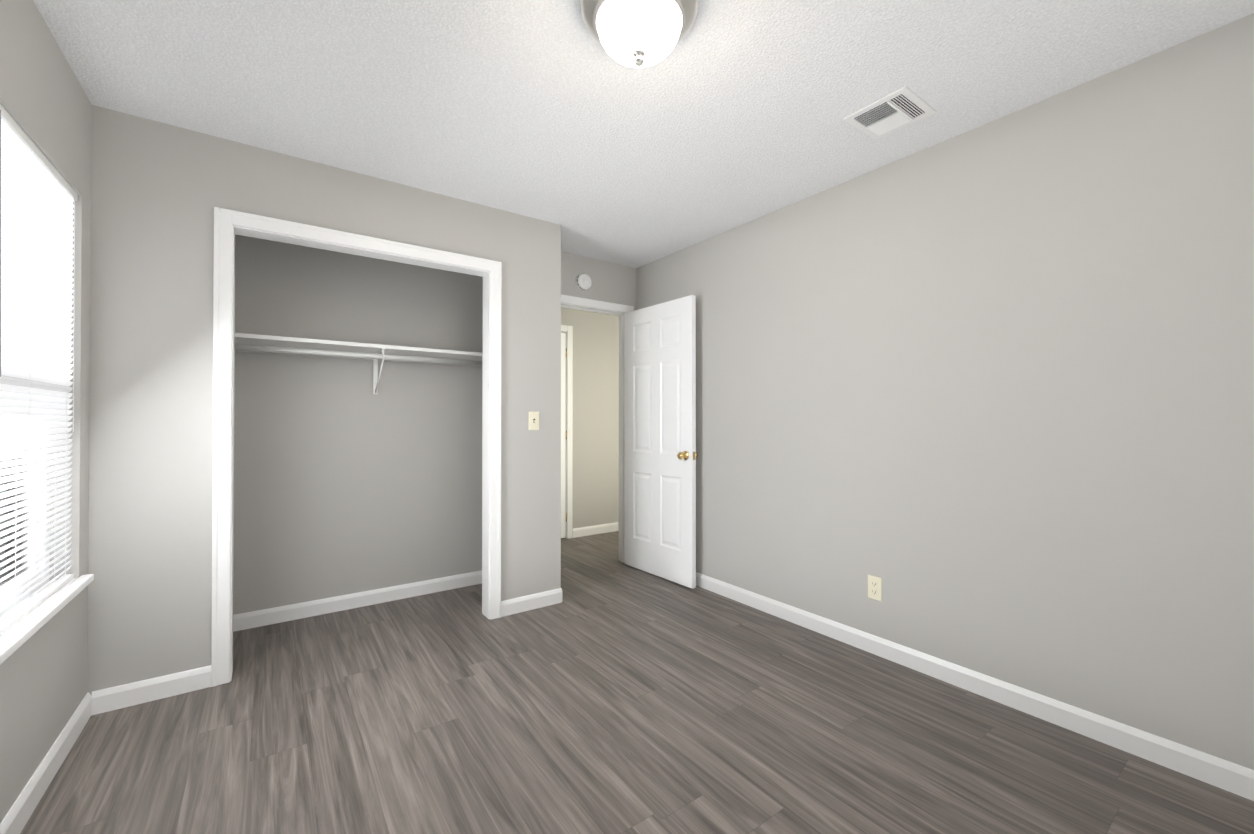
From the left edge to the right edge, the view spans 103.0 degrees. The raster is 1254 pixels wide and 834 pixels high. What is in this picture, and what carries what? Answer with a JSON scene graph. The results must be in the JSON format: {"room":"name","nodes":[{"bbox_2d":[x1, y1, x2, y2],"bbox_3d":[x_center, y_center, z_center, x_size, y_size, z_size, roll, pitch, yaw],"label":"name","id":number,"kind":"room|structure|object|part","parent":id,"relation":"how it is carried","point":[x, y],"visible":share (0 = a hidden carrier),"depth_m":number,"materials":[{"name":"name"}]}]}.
{"room":"empty bedroom","nodes":[
{"label":"empty bedroom","id":0,"kind":"room"},
{"bbox_2d":[0,0,91,822],"bbox_3d":[-1.416,-0.041,0.836,0.160,2.440,4.290,0,0,-36],"label":"wall","id":1,"kind":"structure","parent":0,"point":[45,103],"depth_m":1.68,"materials":[{"name":"beige paint"}]},
{"bbox_2d":[0,104,77,635],"bbox_3d":[-1.876,-0.107,1.485,0.158,1.480,0.900,0,0,-36],"label":"window","id":2,"kind":"structure","parent":1,"relation":"in","point":[42,377],"depth_m":1.59,"materials":[{"name":"white plastic"}]},
{"bbox_3d":[-1.910,-0.112,1.461,0.032,1.300,0.730,0,0,-36],"label":"glass","id":3,"kind":"part","parent":2,"relation":"part of","materials":[{"name":"clear glass"}]},
{"bbox_3d":[-1.908,-0.107,1.462,0.080,1.480,0.900,0,0,-36],"label":"frame","id":4,"kind":"part","parent":2,"relation":"part of","materials":[{"name":"white plastic"}]},
{"bbox_3d":[-1.829,-0.122,1.519,0.042,1.446,0.892,0,0,-36],"label":"window blind rails","id":5,"kind":"part","parent":2,"relation":"part of","materials":[{"name":"white plastic"}]},
{"bbox_2d":[0,574,93,664],"bbox_3d":[-1.832,0.630,1.512,0.109,0.052,0.960,0,0,-36],"label":"window sill","id":6,"kind":"structure","parent":1,"relation":"attached to","point":[17,635],"depth_m":1.52,"materials":[{"name":"white wood"}]},
{"bbox_2d":[0,691,95,833],"bbox_3d":[-1.151,1.133,0.607,0.013,0.090,3.400,0,0,-36],"label":"baseboard","id":7,"kind":"structure","parent":1,"relation":"attached to","point":[20,812],"depth_m":1.59,"materials":[{"name":"white wood"}]},
{"bbox_2d":[87,105,560,694],"bbox_3d":[-1.320,-0.029,2.654,2.117,2.440,0.110,0,0,-36],"label":"wall","id":8,"kind":"structure","parent":0,"point":[159,191],"depth_m":2.16,"materials":[{"name":"beige paint"}]},
{"bbox_2d":[96,665,210,713],"bbox_3d":[-1.976,1.142,2.098,0.351,0.090,0.013,0,0,-36],"label":"baseboard","id":9,"kind":"structure","parent":8,"relation":"attached to","point":[139,692],"depth_m":2.08,"materials":[{"name":"white wood"}]},
{"bbox_2d":[211,207,501,686],"bbox_3d":[-1.331,0.156,2.644,1.229,2.070,0.112,0,0,-36],"label":"door frame","id":10,"kind":"structure","parent":8,"relation":"attached to","point":[271,236],"depth_m":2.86,"materials":[{"name":"white wood"}]},
{"bbox_2d":[501,588,561,616],"bbox_3d":[-0.597,1.149,3.089,0.392,0.090,0.013,0,0,-36],"label":"baseboard","id":11,"kind":"structure","parent":8,"relation":"attached to","point":[547,598],"depth_m":3.09,"materials":[{"name":"white wood"}]},
{"bbox_2d":[529,412,538,429],"bbox_3d":[-0.577,0.024,3.107,0.070,0.115,0.020,0,0,-36],"label":"switch plate","id":12,"kind":"object","parent":8,"relation":"attached to","point":[533,420],"visible":1,"depth_m":3.11,"materials":[{"name":"beige plastic"}]},
{"bbox_2d":[233,234,482,614],"bbox_3d":[-1.756,-0.026,3.166,2.007,2.440,0.110,0,0,-36],"label":"wall","id":13,"kind":"structure","parent":0,"point":[347,481],"depth_m":3.12,"materials":[{"name":"beige paint"}]},
{"bbox_2d":[233,570,481,631],"bbox_3d":[-1.720,1.149,3.108,2.007,0.090,0.013,0,0,-36],"label":"baseboard","id":14,"kind":"structure","parent":13,"relation":"attached to","point":[264,617],"depth_m":3.10,"materials":[{"name":"white wood"}]},
{"bbox_2d":[235,333,482,393],"bbox_3d":[-1.633,-0.287,2.997,2.005,0.280,0.309,0,0,-36],"label":"shelf","id":15,"kind":"object","parent":13,"relation":"attached to","point":[276,345],"visible":0.58,"depth_m":2.94,"materials":[{"name":"white painted wood"},{"name":"white painted metal"}]},
{"bbox_2d":[561,307,618,528],"bbox_3d":[-0.472,-0.013,5.110,2.127,2.440,0.110,0,0,-36],"label":"wall","id":16,"kind":"structure","parent":0,"point":[595,476],"depth_m":5.14,"materials":[{"name":"beige paint"}]},
{"bbox_2d":[561,332,566,537],"bbox_3d":[-0.915,0.178,4.749,0.750,2.030,0.167,0,0,-36],"label":"hall door","id":17,"kind":"structure","parent":16,"relation":"in","point":[563,435],"depth_m":4.93,"materials":[{"name":"white wood"}]},
{"bbox_2d":[561,325,572,538],"bbox_3d":[-0.939,0.147,4.774,0.875,2.115,0.140,0,0,-36],"label":"trim","id":18,"kind":"structure","parent":16,"relation":"attached to","point":[567,330],"depth_m":4.95,"materials":[{"name":"white wood"}]},
{"bbox_2d":[572,522,618,537],"bbox_3d":[-0.102,1.163,5.292,1.085,0.090,0.013,0,0,-36],"label":"baseboard","id":19,"kind":"structure","parent":16,"relation":"attached to","point":[610,527],"depth_m":5.13,"materials":[{"name":"white wood"}]},
{"bbox_2d":[561,252,635,310],"bbox_3d":[0.140,-0.018,4.258,2.127,2.440,0.110,0,0,-36],"label":"wall","id":20,"kind":"structure","parent":0,"point":[613,283],"depth_m":3.94,"materials":[{"name":"beige paint"}]},
{"bbox_2d":[576,273,590,290],"bbox_3d":[-0.328,-1.041,3.836,0.132,0.132,0.038,0,0,-36],"label":"smoke detector","id":21,"kind":"object","parent":20,"relation":"attached to","point":[583,281],"visible":1,"depth_m":3.82,"materials":[{"name":"white plastic"}]},
{"bbox_2d":[561,294,633,562],"bbox_3d":[-0.346,0.142,3.907,0.895,2.115,0.140,0,0,-36],"label":"trim","id":22,"kind":"structure","parent":20,"relation":"attached to","point":[589,305],"depth_m":4.11,"materials":[{"name":"white wood"}]},
{"bbox_2d":[625,295,697,588],"bbox_3d":[0.227,0.171,3.756,0.167,2.030,0.770,0,0,-38],"label":"door","id":23,"kind":"structure","parent":22,"relation":"attached to","point":[661,454],"depth_m":3.69,"materials":[{"name":"white wood"}]},
{"bbox_2d":[20,531,1253,833],"bbox_3d":[0.065,1.239,2.404,4.404,0.100,5.120,0,0,-36],"label":"floor","id":24,"kind":"structure","parent":0,"point":[610,693],"depth_m":1.82,"materials":[{"name":"plastic"}]},
{"bbox_2d":[33,0,1253,267],"bbox_3d":[0.065,-1.300,2.420,4.404,0.100,5.120,0,0,-36],"label":"ceiling","id":25,"kind":"structure","parent":0,"point":[723,116],"depth_m":1.88,"materials":[{"name":"white paint"}]},
{"bbox_2d":[580,0,698,67],"bbox_3d":[0.037,-1.164,1.519,0.360,0.184,0.360,0,0,-36],"label":"flush-mount light","id":26,"kind":"object","parent":25,"relation":"attached to","point":[638,33],"visible":1,"depth_m":1.47,"materials":[{"name":"white glass"}]},
{"bbox_2d":[844,86,935,139],"bbox_3d":[1.087,-1.246,2.064,0.260,0.012,0.250,0,0,-36],"label":"ceiling vent","id":27,"kind":"object","parent":25,"relation":"in","point":[902,107],"visible":1,"depth_m":2.05,"materials":[{"name":"white metal"}]},
{"bbox_2d":[636,13,1253,769],"bbox_3d":[1.246,-0.029,2.614,0.110,2.440,3.850,0,0,-36],"label":"wall","id":28,"kind":"structure","parent":0,"point":[978,399],"depth_m":2.01,"materials":[{"name":"beige paint"}]},
{"bbox_2d":[868,575,881,601],"bbox_3d":[1.246,0.860,2.507,0.008,0.115,0.070,0,0,-36],"label":"electrical outlet plate","id":29,"kind":"object","parent":28,"relation":"attached to","point":[874,587],"visible":1,"depth_m":2.50,"materials":[{"name":"beige plastic"}]},
{"bbox_2d":[696,572,1253,800],"bbox_3d":[1.187,1.145,2.564,0.034,0.090,3.850,0,0,-36],"label":"baseboard","id":30,"kind":"structure","parent":28,"relation":"attached to","point":[1208,768],"depth_m":1.99,"materials":[{"name":"white wood"}]}
]}

